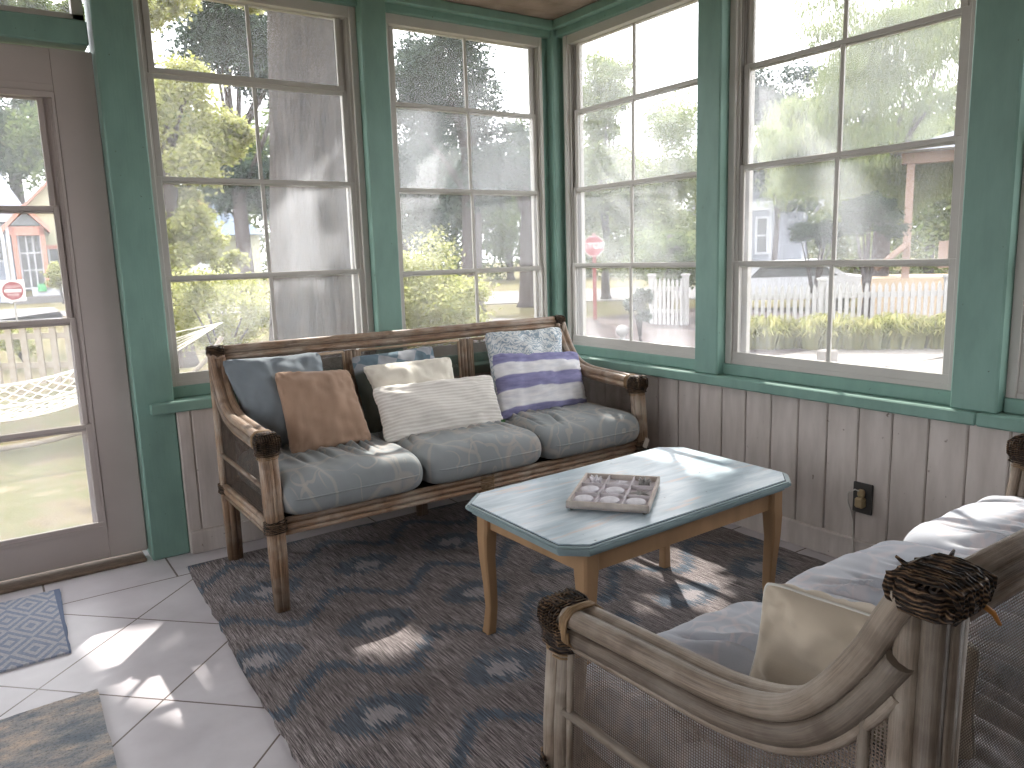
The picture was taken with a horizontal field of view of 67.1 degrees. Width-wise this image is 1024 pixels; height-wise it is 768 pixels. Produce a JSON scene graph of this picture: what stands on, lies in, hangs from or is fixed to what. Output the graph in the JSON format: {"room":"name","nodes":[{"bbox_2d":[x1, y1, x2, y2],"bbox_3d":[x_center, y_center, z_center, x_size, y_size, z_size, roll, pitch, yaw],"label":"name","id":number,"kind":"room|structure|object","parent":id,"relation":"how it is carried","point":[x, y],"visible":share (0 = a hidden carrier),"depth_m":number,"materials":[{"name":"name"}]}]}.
{"room":"sunroom","nodes":[
{"label":"sunroom","id":0,"kind":"room"},
{"bbox_2d":[176,372,488,552],"bbox_3d":[-0.586,0.278,3.925,2.080,0.650,0.175,-8,11,-34],"label":"wall","id":1,"kind":"structure","parent":0,"point":[196,433],"depth_m":3.31,"materials":[{"name":"white paint"}]},
{"bbox_2d":[83,0,189,560],"bbox_3d":[-1.537,-0.475,3.165,0.150,2.445,0.170,-8,11,-34],"label":"trim","id":2,"kind":"structure","parent":1,"relation":"attached to","point":[111,29],"depth_m":3.09,"materials":[{"name":"teal paint"}]},
{"bbox_2d":[133,0,375,386],"bbox_3d":[-1.107,-0.860,3.437,0.948,1.647,0.085,-8,11,-34],"label":"window","id":3,"kind":"structure","parent":1,"relation":"in","point":[343,17],"depth_m":3.43,"materials":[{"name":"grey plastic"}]},
{"bbox_2d":[149,351,489,415],"bbox_3d":[-0.634,-0.059,3.842,2.190,0.095,0.215,-8,11,-34],"label":"trim","id":4,"kind":"structure","parent":1,"relation":"attached to","point":[194,396],"depth_m":3.27,"materials":[{"name":"teal paint"}]},
{"bbox_2d":[189,469,554,553],"bbox_3d":[-0.536,0.561,3.893,2.060,0.100,0.030,-8,11,-34],"label":"baseboard","id":5,"kind":"structure","parent":1,"relation":"attached to","point":[211,538],"depth_m":3.37,"materials":[{"name":"white paint"}]},
{"bbox_2d":[355,0,402,353],"bbox_3d":[-0.655,-0.936,3.720,0.128,1.775,0.160,-8,11,-34],"label":"trim","id":6,"kind":"structure","parent":1,"relation":"attached to","point":[370,15],"depth_m":3.63,"materials":[{"name":"teal paint"}]},
{"bbox_2d":[385,12,547,356],"bbox_3d":[-0.226,-0.987,4.034,0.939,1.647,0.085,-8,11,-34],"label":"window","id":7,"kind":"structure","parent":1,"relation":"in","point":[533,45],"depth_m":4.04,"materials":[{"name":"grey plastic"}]},
{"bbox_2d":[541,30,567,328],"bbox_3d":[0.251,-1.065,4.328,0.195,1.775,0.170,-8,11,-34],"label":"trim","id":8,"kind":"structure","parent":1,"relation":"attached to","point":[552,47],"depth_m":4.25,"materials":[{"name":"teal paint"}]},
{"bbox_2d":[0,473,836,767],"bbox_3d":[0.043,1.105,1.214,4.620,0.120,5.620,-8,11,-34],"label":"floor","id":9,"kind":"structure","parent":0,"point":[171,686],"depth_m":2.38,"materials":[{"name":"tile"}]},
{"bbox_2d":[0,589,70,672],"bbox_3d":[-1.782,0.861,2.610,0.491,0.009,0.605,-8,11,-34],"label":"door mat","id":10,"kind":"object","parent":9,"relation":"on","point":[33,628],"visible":1,"depth_m":2.65,"materials":[{"name":"fabric"}]},
{"bbox_2d":[0,689,116,767],"bbox_3d":[-1.319,0.983,1.784,0.726,0.016,0.685,-8,11,-34],"label":"mat","id":11,"kind":"object","parent":9,"relation":"on","point":[71,732],"visible":1,"depth_m":2.03,"materials":[{"name":"fabric"}]},
{"bbox_2d":[0,551,146,594],"bbox_3d":[-1.974,0.786,3.073,0.930,0.015,0.185,-8,11,-34],"label":"trim","id":12,"kind":"structure","parent":9,"relation":"on","point":[38,579],"depth_m":3.13,"materials":[{"name":"brown wood"}]},
{"bbox_2d":[188,499,825,767],"bbox_3d":[0.422,0.845,2.284,2.188,0.013,3.493,-8,11,-34],"label":"rug","id":13,"kind":"object","parent":9,"relation":"on","point":[381,656],"visible":0.49,"depth_m":2.61,"materials":[{"name":"fabric"}]},
{"bbox_2d":[205,314,649,612],"bbox_3d":[-0.281,0.217,3.401,1.840,0.899,0.733,-8,11,-34],"label":"sofa","id":14,"kind":"object","parent":13,"relation":"on","point":[279,490],"visible":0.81,"depth_m":3.12,"materials":[{"name":"wood"}]},
{"bbox_2d":[223,353,322,445],"bbox_3d":[-0.942,0.068,3.147,0.399,0.363,0.225,-8,11,-34],"label":"throw pillow","id":15,"kind":"object","parent":14,"relation":"on","point":[252,380],"visible":0.48,"depth_m":3.06,"materials":[{"name":"blue fabric"}]},
{"bbox_2d":[275,369,370,452],"bbox_3d":[-0.767,0.100,3.124,0.334,0.314,0.216,-8,11,-34],"label":"throw pillow","id":16,"kind":"object","parent":14,"relation":"on","point":[320,408],"visible":0.94,"depth_m":3.06,"materials":[{"name":"beige fabric"}]},
{"bbox_2d":[238,435,422,514],"bbox_3d":[-0.732,0.322,3.062,0.568,0.176,0.650,-8,11,-34],"label":"seat cushion","id":17,"kind":"object","parent":14,"relation":"on","point":[351,475],"depth_m":2.84,"materials":[{"name":"grey fabric"}]},
{"bbox_2d":[352,346,434,432],"bbox_3d":[-0.501,0.018,3.458,0.401,0.338,0.201,-8,11,-34],"label":"throw pillow","id":18,"kind":"object","parent":14,"relation":"on","point":[370,408],"visible":0.45,"depth_m":3.35,"materials":[{"name":"fabric"}]},
{"bbox_2d":[364,357,453,389],"bbox_3d":[-0.425,0.032,3.417,0.429,0.263,0.176,-8,11,-34],"label":"throw pillow","id":19,"kind":"object","parent":14,"relation":"on","point":[418,371],"visible":0.42,"depth_m":3.37,"materials":[{"name":"beige fabric"}]},
{"bbox_2d":[373,375,504,442],"bbox_3d":[-0.312,0.100,3.382,0.602,0.238,0.188,-8,11,-34],"label":"lumbar pillow","id":20,"kind":"object","parent":14,"relation":"on","point":[405,410],"visible":0.85,"depth_m":3.30,"materials":[{"name":"white fabric"}]},
{"bbox_2d":[370,421,540,483],"bbox_3d":[-0.263,0.254,3.379,0.569,0.177,0.650,-8,11,-34],"label":"seat cushion","id":21,"kind":"object","parent":14,"relation":"on","point":[488,450],"depth_m":3.14,"materials":[{"name":"grey fabric"}]},
{"bbox_2d":[485,327,561,401],"bbox_3d":[0.087,-0.098,3.844,0.490,0.342,0.198,-8,11,-34],"label":"throw pillow","id":22,"kind":"object","parent":14,"relation":"on","point":[549,339],"visible":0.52,"depth_m":3.79,"materials":[{"name":"blue fabric"}]},
{"bbox_2d":[493,351,586,418],"bbox_3d":[0.137,-0.013,3.773,0.576,0.300,0.224,-8,11,-34],"label":"throw pillow","id":23,"kind":"object","parent":14,"relation":"on","point":[545,380],"visible":0.91,"depth_m":3.69,"materials":[{"name":"fabric"}]},
{"bbox_2d":[505,402,639,458],"bbox_3d":[0.206,0.187,3.696,0.569,0.175,0.650,-8,11,-34],"label":"seat cushion","id":24,"kind":"object","parent":14,"relation":"on","point":[579,430],"depth_m":3.47,"materials":[{"name":"grey fabric"}]},
{"bbox_2d":[465,447,790,664],"bbox_3d":[0.396,0.560,2.543,1.036,0.465,0.612,-9,12,-35],"label":"coffee table","id":25,"kind":"object","parent":13,"relation":"on","point":[698,492],"visible":0.8,"depth_m":2.39,"materials":[{"name":"blue paint"}]},
{"bbox_2d":[566,473,659,514],"bbox_3d":[0.320,0.337,2.396,0.244,0.029,0.304,1,10,17],"label":"tray","id":26,"kind":"object","parent":25,"relation":"on","point":[633,485],"visible":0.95,"depth_m":2.36,"materials":[{"name":"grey wood"}]},
{"bbox_2d":[600,496,619,502],"bbox_3d":[0.292,0.346,2.303,0.058,0.017,0.058,1,10,17],"label":"sand dollar","id":27,"kind":"object","parent":26,"relation":"in","point":[608,499],"visible":0.9,"depth_m":2.29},
{"bbox_2d":[606,487,623,493],"bbox_3d":[0.320,0.330,2.395,0.058,0.017,0.058,-2,10,0],"label":"sand dollar","id":28,"kind":"object","parent":26,"relation":"in","point":[611,490],"visible":0.98,"depth_m":2.38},
{"bbox_2d":[626,498,645,504],"bbox_3d":[0.367,0.347,2.280,0.058,0.017,0.058,1,10,17],"label":"sand dollar","id":29,"kind":"object","parent":26,"relation":"in","point":[637,501],"visible":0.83,"depth_m":2.27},
{"bbox_2d":[537,434,1023,767],"bbox_3d":[0.978,0.481,1.604,1.838,0.898,0.732,-8,11,-34],"label":"sofa","id":30,"kind":"object","parent":13,"relation":"on","point":[685,695],"visible":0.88,"depth_m":1.04,"materials":[{"name":"wood"}]},
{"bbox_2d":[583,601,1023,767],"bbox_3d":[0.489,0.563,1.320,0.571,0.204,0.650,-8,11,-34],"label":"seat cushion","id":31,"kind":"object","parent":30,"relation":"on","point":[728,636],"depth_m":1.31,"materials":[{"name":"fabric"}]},
{"bbox_2d":[749,582,979,759],"bbox_3d":[0.518,0.431,1.177,0.335,0.226,0.167,4,11,33],"label":"throw pillow","id":32,"kind":"object","parent":30,"relation":"on","point":[802,632],"visible":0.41,"depth_m":1.17,"materials":[{"name":"beige fabric"}]},
{"bbox_2d":[785,540,1023,704],"bbox_3d":[0.957,0.491,1.637,0.570,0.213,0.650,-8,11,-34],"label":"seat cushion","id":33,"kind":"object","parent":30,"relation":"on","point":[858,576],"depth_m":1.73,"materials":[{"name":"fabric"}]},
{"bbox_2d":[904,496,1023,555],"bbox_3d":[1.426,0.428,1.955,0.571,0.204,0.650,-8,11,-34],"label":"seat cushion","id":34,"kind":"object","parent":30,"relation":"on","point":[968,529],"depth_m":2.03,"materials":[{"name":"fabric"}]},
{"bbox_2d":[443,0,598,19],"bbox_3d":[-0.034,-1.394,0.794,4.620,0.060,5.620,-8,11,-34],"label":"ceiling","id":35,"kind":"structure","parent":0,"point":[545,9],"depth_m":3.84,"materials":[{"name":"paint"}]},
{"bbox_2d":[312,0,552,38],"bbox_3d":[-0.630,-1.778,3.605,2.140,0.078,0.155,-8,11,-34],"label":"trim","id":36,"kind":"structure","parent":35,"relation":"attached to","point":[436,10],"depth_m":3.81,"materials":[{"name":"teal paint"}]},
{"bbox_2d":[550,0,654,37],"bbox_3d":[1.760,-1.583,2.007,0.155,0.078,5.400,-8,11,-34],"label":"trim","id":37,"kind":"structure","parent":35,"relation":"attached to","point":[599,11],"depth_m":3.86,"materials":[{"name":"teal paint"}]},
{"bbox_2d":[583,371,1022,543],"bbox_3d":[1.868,0.473,2.313,0.125,0.650,5.285,-8,11,-34],"label":"wall","id":38,"kind":"structure","parent":0,"point":[920,470],"depth_m":3.03,"materials":[{"name":"white paint"}]},
{"bbox_2d":[563,0,697,358],"bbox_3d":[0.611,-0.987,3.876,0.085,1.647,0.993,-8,11,-34],"label":"window","id":39,"kind":"structure","parent":38,"relation":"in","point":[574,110],"depth_m":4.11,"materials":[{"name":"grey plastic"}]},
{"bbox_2d":[695,0,730,374],"bbox_3d":[0.916,-0.931,3.406,0.160,1.775,0.132,-8,11,-34],"label":"trim","id":40,"kind":"structure","parent":38,"relation":"attached to","point":[713,15],"depth_m":3.36,"materials":[{"name":"teal paint"}]},
{"bbox_2d":[571,461,874,557],"bbox_3d":[1.827,0.753,2.316,0.035,0.100,5.270,-8,11,-34],"label":"baseboard","id":41,"kind":"structure","parent":38,"relation":"attached to","point":[821,540],"depth_m":3.15,"materials":[{"name":"white paint"}]},
{"bbox_2d":[573,344,979,425],"bbox_3d":[0.956,-0.054,3.525,0.190,0.095,2.280,-8,11,-34],"label":"trim","id":42,"kind":"structure","parent":38,"relation":"attached to","point":[915,401],"depth_m":3.12,"materials":[{"name":"teal paint"}]},
{"bbox_2d":[725,0,975,390],"bbox_3d":[1.256,-0.851,2.953,0.085,1.647,1.011,-8,11,-34],"label":"window","id":43,"kind":"structure","parent":38,"relation":"in","point":[743,65],"depth_m":3.06,"materials":[{"name":"grey wood"}]},
{"bbox_2d":[847,481,873,552],"bbox_3d":[1.331,0.535,2.969,0.042,0.315,0.088,-8,11,-34],"label":"wall outlet","id":44,"kind":"object","parent":38,"relation":"attached to","point":[862,492],"visible":0.96,"depth_m":2.94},
{"bbox_2d":[852,481,873,515],"bbox_3d":[1.344,0.437,2.957,0.010,0.120,0.078,-8,11,-34],"label":"outlet plate","id":45,"kind":"object","parent":44,"relation":"attached to","point":[865,491],"depth_m":2.94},
{"bbox_2d":[950,0,1023,413],"bbox_3d":[1.570,-0.794,2.469,0.160,1.775,0.149,-8,11,-34],"label":"trim","id":46,"kind":"structure","parent":38,"relation":"attached to","point":[995,136],"depth_m":2.45,"materials":[{"name":"teal paint"}]},
{"bbox_2d":[976,397,1023,433],"bbox_3d":[2.477,0.265,1.346,0.190,0.095,3.068,-8,11,-34],"label":"trim","id":47,"kind":"structure","parent":38,"relation":"attached to","point":[1011,419],"depth_m":2.50,"materials":[{"name":"teal paint"}]},
{"bbox_2d":[1005,161,1023,398],"bbox_3d":[1.919,-0.712,2.003,0.085,1.647,1.025,-8,11,-34],"label":"window","id":48,"kind":"structure","parent":38,"relation":"in","point":[1014,385],"depth_m":2.48,"materials":[{"name":"grey wood"}]},
{"bbox_3d":[-2.872,-0.287,2.285,1.150,2.445,0.110,-8,11,-34],"label":"wall","id":49,"kind":"structure","parent":0,"visible":0},
{"bbox_2d":[0,0,83,19],"bbox_3d":[-2.042,-1.472,2.697,0.935,0.295,0.060,-8,11,-34],"label":"window","id":50,"kind":"structure","parent":49,"relation":"in","point":[75,6],"depth_m":2.91,"materials":[{"name":"grey wood"}]},
{"bbox_2d":[0,10,88,51],"bbox_3d":[-2.054,-1.277,2.702,0.995,0.090,0.145,-8,11,-34],"label":"trim","id":51,"kind":"structure","parent":49,"relation":"attached to","point":[18,28],"depth_m":2.85,"materials":[{"name":"teal paint"}]},
{"bbox_2d":[0,43,147,580],"bbox_3d":[-1.970,-0.228,2.872,0.942,2.020,0.125,-8,11,-34],"label":"door","id":52,"kind":"structure","parent":49,"relation":"in","point":[61,82],"depth_m":3.07,"materials":[{"name":"white paint"}]},
{"label":"outside","id":53,"kind":"structure","parent":0,"visible":0},
{"bbox_2d":[0,0,84,20],"bbox_3d":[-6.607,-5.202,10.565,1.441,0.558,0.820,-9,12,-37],"label":"tree","id":54,"kind":"object","parent":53,"point":[63,6],"visible":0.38,"depth_m":10.47,"materials":[{"name":"green plant"}]},
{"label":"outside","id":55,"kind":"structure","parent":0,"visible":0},
{"bbox_2d":[0,252,947,540],"bbox_3d":[2.262,-7.145,53.998,240.000,0.300,220.000,-8,11,-34],"label":"ground","id":56,"kind":"structure","parent":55,"point":[44,488],"depth_m":7.89,"materials":[{"name":"plant"}]},
{"bbox_2d":[0,242,26,320],"bbox_3d":[-15.248,-2.974,23.566,0.644,2.656,0.056,-6,11,-25],"label":"no entry sign","id":57,"kind":"object","parent":56,"relation":"on","point":[11,290],"visible":0.98,"depth_m":23.56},
{"bbox_2d":[0,321,36,361],"bbox_3d":[-9.227,-0.725,14.303,0.805,0.966,0.949,-8,11,-34],"label":"shrub","id":58,"kind":"object","parent":56,"relation":"on","point":[16,342],"visible":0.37,"depth_m":14.13,"materials":[{"name":"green plant"}]},
{"bbox_2d":[0,129,39,291],"bbox_3d":[-42.121,-13.831,59.690,15.584,17.064,14.347,-2,10,-2],"label":"tree","id":59,"kind":"object","parent":56,"relation":"on","point":[8,159],"visible":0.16,"depth_m":57.86,"materials":[{"name":"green plant"}]},
{"bbox_2d":[0,98,43,290],"bbox_3d":[-41.135,-16.161,64.712,13.268,16.560,12.168,-8,11,-34],"label":"tree","id":60,"kind":"object","parent":56,"relation":"on","point":[3,112],"visible":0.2,"depth_m":63.31,"materials":[{"name":"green plant"}]},
{"bbox_2d":[0,101,45,196],"bbox_3d":[-31.586,-13.902,59.142,15.596,16.430,13.091,4,11,30],"label":"tree","id":61,"kind":"object","parent":56,"relation":"on","point":[31,137],"visible":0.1,"depth_m":55.80,"materials":[{"name":"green plant"}]},
{"bbox_2d":[0,174,63,303],"bbox_3d":[-28.711,-8.525,45.037,9.383,7.265,11.100,-7,11,-30],"label":"house","id":62,"kind":"structure","parent":56,"relation":"on","point":[31,239],"depth_m":42.32,"materials":[{"name":"yellow"}]},
{"bbox_2d":[0,315,74,384],"bbox_3d":[-7.131,-0.529,12.132,2.164,1.090,0.190,-1,10,3],"label":"fence","id":63,"kind":"object","parent":56,"relation":"on","point":[22,335],"visible":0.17,"depth_m":12.07,"materials":[{"name":"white wood"}]},
{"bbox_2d":[39,261,64,303],"bbox_3d":[-23.305,-5.188,39.526,1.474,2.241,1.181,-8,11,-34],"label":"shrub","id":64,"kind":"object","parent":56,"relation":"on","point":[54,275],"visible":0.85,"depth_m":39.24,"materials":[{"name":"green plant"}]},
{"bbox_2d":[0,322,223,451],"bbox_3d":[-5.151,0.134,7.627,4.580,1.155,1.701,-8,11,-34],"label":"hammock","id":65,"kind":"object","parent":56,"relation":"on","point":[68,403],"visible":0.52,"depth_m":7.97,"materials":[{"name":"white fabric"}]},
{"bbox_2d":[148,0,264,367],"bbox_3d":[-5.592,-3.729,13.722,2.885,6.802,2.366,-10,12,-39],"label":"tree","id":66,"kind":"object","parent":56,"relation":"on","point":[200,147],"visible":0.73,"depth_m":13.30,"materials":[{"name":"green plant"}]},
{"bbox_2d":[154,0,269,318],"bbox_3d":[-7.964,-7.183,23.879,5.389,10.374,4.722,-7,11,-28],"label":"tree","id":67,"kind":"object","parent":56,"relation":"on","point":[220,29],"visible":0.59,"depth_m":22.88,"materials":[{"name":"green plant"}]},
{"bbox_2d":[162,97,269,280],"bbox_3d":[-23.021,-14.706,60.331,13.446,16.462,15.476,5,12,36],"label":"tree","id":68,"kind":"object","parent":56,"relation":"on","point":[262,239],"visible":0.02,"depth_m":60.65,"materials":[{"name":"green plant"}]},
{"bbox_2d":[171,263,269,358],"bbox_3d":[-3.742,-0.613,9.870,1.728,1.850,1.655,-8,11,-34],"label":"shrub","id":69,"kind":"object","parent":56,"relation":"on","point":[193,295],"visible":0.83,"depth_m":9.61,"materials":[{"name":"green plant"}]},
{"bbox_2d":[184,201,263,297],"bbox_3d":[-15.694,-7.247,41.014,4.670,5.288,5.600,-5,10,-20],"label":"gabled house","id":70,"kind":"structure","parent":56,"relation":"on","point":[255,233],"depth_m":39.75,"materials":[{"name":"white"}]},
{"bbox_2d":[206,97,269,279],"bbox_3d":[-17.485,-13.842,55.343,12.726,14.155,12.622,-7,11,-26],"label":"tree","id":71,"kind":"object","parent":56,"relation":"on","point":[266,112],"visible":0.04,"depth_m":54.28,"materials":[{"name":"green plant"}]},
{"bbox_2d":[267,10,355,357],"bbox_3d":[0.605,-2.734,6.454,7.315,6.849,8.820,-8,11,-34],"label":"oak tree","id":72,"kind":"object","parent":56,"relation":"on","point":[309,231],"visible":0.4,"depth_m":6.90,"materials":[{"name":"grey plant"}]},
{"bbox_2d":[398,100,505,269],"bbox_3d":[-6.819,-12.671,50.520,13.828,13.987,10.078,-3,10,-6],"label":"tree","id":73,"kind":"object","parent":56,"relation":"on","point":[450,155],"visible":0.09,"depth_m":49.42,"materials":[{"name":"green plant"}]},
{"bbox_2d":[403,223,503,348],"bbox_3d":[-1.107,-1.001,10.348,2.013,2.300,1.898,-1,10,7],"label":"shrub","id":74,"kind":"object","parent":56,"relation":"on","point":[443,307],"visible":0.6,"depth_m":10.23,"materials":[{"name":"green plant"}]},
{"bbox_2d":[400,138,520,282],"bbox_3d":[-3.828,-11.546,53.733,10.447,11.692,10.608,-2,10,-2],"label":"tree","id":75,"kind":"object","parent":56,"relation":"on","point":[499,217],"visible":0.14,"depth_m":51.87,"materials":[{"name":"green plant"}]},
{"bbox_2d":[394,31,530,314],"bbox_3d":[-1.433,-6.401,22.943,6.256,8.753,4.959,0,10,11],"label":"tree","id":76,"kind":"object","parent":56,"relation":"on","point":[493,167],"visible":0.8,"depth_m":22.61,"materials":[{"name":"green plant"}]},
{"bbox_2d":[481,196,520,280],"bbox_3d":[-0.130,-10.980,54.403,8.580,9.256,8.392,8,13,44],"label":"tree","id":77,"kind":"object","parent":56,"relation":"on","point":[509,237],"visible":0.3,"depth_m":53.84,"materials":[{"name":"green plant"}]},
{"bbox_2d":[505,118,533,307],"bbox_3d":[0.564,-5.821,26.558,2.686,6.321,2.472,-4,10,-14],"label":"tree","id":78,"kind":"object","parent":56,"relation":"on","point":[526,294],"visible":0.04,"depth_m":26.27,"materials":[{"name":"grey plant"}]},
{"bbox_2d":[585,233,603,262],"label":"stop sign","id":79,"kind":"object","parent":56,"relation":"on","point":[594,245],"depth_m":19.97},
{"bbox_2d":[593,268,596,319],"label":"sign post","id":80,"kind":"object","parent":56,"relation":"on","point":[594,269],"depth_m":20.22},
{"bbox_2d":[585,147,658,276],"bbox_3d":[7.115,-12.059,55.986,9.398,10.108,8.356,1,10,19],"label":"tree","id":81,"kind":"object","parent":56,"relation":"on","point":[640,157],"visible":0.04,"depth_m":55.40,"materials":[{"name":"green plant"}]},
{"bbox_2d":[446,308,856,355],"bbox_3d":[10.777,0.250,7.344,10.700,0.055,32.600,-8,11,-34],"label":"planting bed","id":82,"kind":"object","parent":56,"relation":"on","point":[604,326],"visible":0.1,"depth_m":17.17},
{"bbox_2d":[616,325,628,339],"bbox_3d":[1.993,-0.831,13.919,0.240,0.470,0.236,-8,11,-34],"label":"gate post","id":83,"kind":"object","parent":82,"relation":"on","point":[622,331],"visible":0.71,"depth_m":13.82,"materials":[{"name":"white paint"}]},
{"bbox_2d":[621,287,654,341],"bbox_3d":[2.282,-1.145,13.866,0.501,1.224,0.840,-5,10,-20],"label":"shrub","id":84,"kind":"object","parent":82,"relation":"on","point":[641,295],"visible":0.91,"depth_m":13.63,"materials":[{"name":"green plant"}]},
{"bbox_2d":[621,220,695,316],"bbox_3d":[4.145,-2.997,20.302,2.578,2.596,2.150,-1,10,4],"label":"tree","id":85,"kind":"object","parent":82,"relation":"on","point":[674,249],"visible":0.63,"depth_m":19.92,"materials":[{"name":"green plant"}]},
{"bbox_2d":[749,317,770,349],"bbox_3d":[4.126,-0.892,13.655,1.299,0.580,1.281,3,11,26],"label":"clump","id":86,"kind":"object","parent":82,"relation":"on","point":[752,335],"visible":0.18,"depth_m":13.37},
{"bbox_2d":[750,313,795,349],"bbox_3d":[4.482,-0.914,13.563,1.305,0.632,1.558,-5,10,-19],"label":"clump","id":87,"kind":"object","parent":82,"relation":"on","point":[768,341],"visible":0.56,"depth_m":13.29,"materials":[{"name":"plant"}]},
{"bbox_2d":[765,319,817,348],"bbox_3d":[4.853,-0.864,13.538,1.222,0.519,1.183,-2,10,-3],"label":"clump","id":88,"kind":"object","parent":82,"relation":"on","point":[788,341],"visible":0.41,"depth_m":13.34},
{"bbox_2d":[785,215,845,317],"bbox_3d":[7.271,-2.726,18.349,1.703,2.538,1.035,-1,10,3],"label":"shrub","id":89,"kind":"object","parent":82,"relation":"on","point":[821,233],"visible":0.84,"depth_m":18.16,"materials":[{"name":"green plant"}]},
{"bbox_2d":[785,315,847,349],"bbox_3d":[5.180,-0.881,13.390,1.301,0.581,1.283,-5,10,-16],"label":"clump","id":90,"kind":"object","parent":82,"relation":"on","point":[809,341],"visible":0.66,"depth_m":13.16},
{"bbox_2d":[795,312,871,349],"bbox_3d":[5.517,-0.903,13.312,1.556,0.631,1.304,3,11,27],"label":"clump","id":91,"kind":"object","parent":82,"relation":"on","point":[824,317],"visible":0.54,"depth_m":13.13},
{"bbox_2d":[750,274,947,323],"bbox_3d":[6.969,-1.427,14.570,5.451,1.199,0.181,-1,10,6],"label":"picket fence","id":92,"kind":"object","parent":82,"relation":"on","point":[821,294],"visible":0.43,"depth_m":14.52,"materials":[{"name":"white paint"}]},
{"bbox_2d":[827,190,911,318],"bbox_3d":[7.515,-2.567,16.099,1.531,2.944,1.646,-9,12,-38],"label":"tree","id":93,"kind":"object","parent":82,"relation":"on","point":[859,217],"visible":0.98,"depth_m":15.86,"materials":[{"name":"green plant"}]},
{"bbox_2d":[848,314,903,349],"bbox_3d":[6.163,-0.873,13.161,1.286,0.582,1.304,4,11,29],"label":"clump","id":94,"kind":"object","parent":82,"relation":"on","point":[873,343],"visible":0.7,"depth_m":12.93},
{"bbox_2d":[865,311,937,349],"bbox_3d":[6.495,-0.905,13.144,1.555,0.630,1.302,-4,10,-16],"label":"clump","id":95,"kind":"object","parent":82,"relation":"on","point":[899,342],"visible":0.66,"depth_m":12.87,"materials":[{"name":"plant"}]},
{"bbox_2d":[896,317,938,348],"bbox_3d":[6.857,-0.855,13.119,1.181,0.518,1.219,-2,10,0],"label":"clump","id":96,"kind":"object","parent":82,"relation":"on","point":[918,340],"visible":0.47,"depth_m":12.86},
{"bbox_2d":[913,313,944,348],"bbox_3d":[7.194,-0.881,13.015,1.288,0.583,1.307,-4,10,-13],"label":"clump","id":97,"kind":"object","parent":82,"relation":"on","point":[937,342],"visible":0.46,"depth_m":12.81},
{"bbox_2d":[647,273,689,324],"bbox_3d":[3.715,-1.992,18.365,1.089,1.254,0.180,7,13,43],"label":"picket fence","id":98,"kind":"object","parent":56,"relation":"on","point":[683,311],"visible":0.84,"depth_m":18.22,"materials":[{"name":"white paint"}]},
{"bbox_2d":[687,157,823,269],"bbox_3d":[11.328,-7.542,35.990,5.628,5.897,8.300,1,10,19],"label":"house","id":99,"kind":"structure","parent":56,"relation":"on","point":[763,218],"depth_m":33.45,"materials":[{"name":"blue"}]},
{"bbox_2d":[755,134,847,258],"bbox_3d":[20.415,-13.695,54.583,8.730,12.032,11.279,2,10,21],"label":"tree","id":100,"kind":"object","parent":56,"relation":"on","point":[811,212],"visible":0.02,"depth_m":53.71,"materials":[{"name":"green plant"}]},
{"bbox_2d":[751,259,861,310],"bbox_3d":[7.981,-2.898,22.475,4.300,1.420,1.620,2,10,19],"label":"parked car","id":101,"kind":"object","parent":56,"relation":"on","point":[760,276],"visible":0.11,"depth_m":21.65,"materials":[{"name":"white"}]},
{"bbox_2d":[753,0,960,275],"bbox_3d":[8.753,-5.596,18.530,6.241,8.024,4.807,0,10,12],"label":"willow tree","id":102,"kind":"object","parent":56,"relation":"on","point":[867,79],"visible":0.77,"depth_m":17.66,"materials":[{"name":"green plant"}]},
{"bbox_2d":[807,94,911,272],"bbox_3d":[23.021,-11.923,49.895,11.038,12.215,12.060,-6,11,-26],"label":"tree","id":103,"kind":"object","parent":56,"relation":"on","point":[851,248],"visible":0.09,"depth_m":50.20,"materials":[{"name":"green plant"}]},
{"bbox_2d":[845,77,956,273],"bbox_3d":[23.448,-10.562,43.128,8.686,12.220,10.572,3,11,27],"label":"tree","id":104,"kind":"object","parent":56,"relation":"on","point":[930,229],"visible":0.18,"depth_m":41.95,"materials":[{"name":"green plant"}]},
{"bbox_2d":[861,131,954,317],"bbox_3d":[10.072,-3.759,17.700,3.514,4.572,3.600,3,11,28],"label":"porch","id":105,"kind":"object","parent":56,"relation":"on","point":[941,153],"visible":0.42,"depth_m":17.03,"materials":[{"name":"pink wood"}]},
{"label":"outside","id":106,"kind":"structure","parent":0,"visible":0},
{"bbox_2d":[427,316,943,372],"bbox_3d":[8.766,0.571,5.832,6.547,0.045,52.410,-8,11,-34],"label":"path","id":107,"kind":"structure","parent":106,"point":[928,360],"depth_m":12.13,"materials":[{"name":"concrete"}]},
{"bbox_2d":[817,349,837,361],"bbox_3d":[4.650,-0.381,11.393,0.220,0.240,0.220,-8,11,-34],"label":"utility box","id":108,"kind":"object","parent":107,"relation":"on","point":[821,354],"visible":0.44,"depth_m":11.32,"materials":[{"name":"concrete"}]},
{"bbox_2d":[832,319,881,349],"bbox_3d":[5.799,-0.834,13.185,1.182,0.519,1.220,7,13,42],"label":"clump","id":109,"kind":"object","parent":107,"relation":"on","point":[855,343],"visible":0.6,"depth_m":13.03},
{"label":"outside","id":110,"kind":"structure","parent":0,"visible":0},
{"bbox_2d":[0,286,695,321],"bbox_3d":[-8.248,-1.950,23.996,133.171,0.030,30.396,-4,10,-12],"label":"road","id":111,"kind":"structure","parent":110,"point":[617,294],"depth_m":31.40,"materials":[{"name":"asphalt"}]},
{"bbox_2d":[582,44,696,298],"bbox_3d":[4.431,-7.691,28.621,7.171,9.078,4.826,-2,10,0],"label":"tree","id":112,"kind":"object","parent":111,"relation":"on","point":[653,202],"visible":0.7,"depth_m":28.00,"materials":[{"name":"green plant"}]},
{"bbox_2d":[753,57,829,260],"bbox_3d":[10.768,-8.389,31.252,5.029,9.178,4.814,0,10,10],"label":"tree","id":113,"kind":"object","parent":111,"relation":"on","point":[763,94],"visible":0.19,"depth_m":30.22,"materials":[{"name":"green plant"}]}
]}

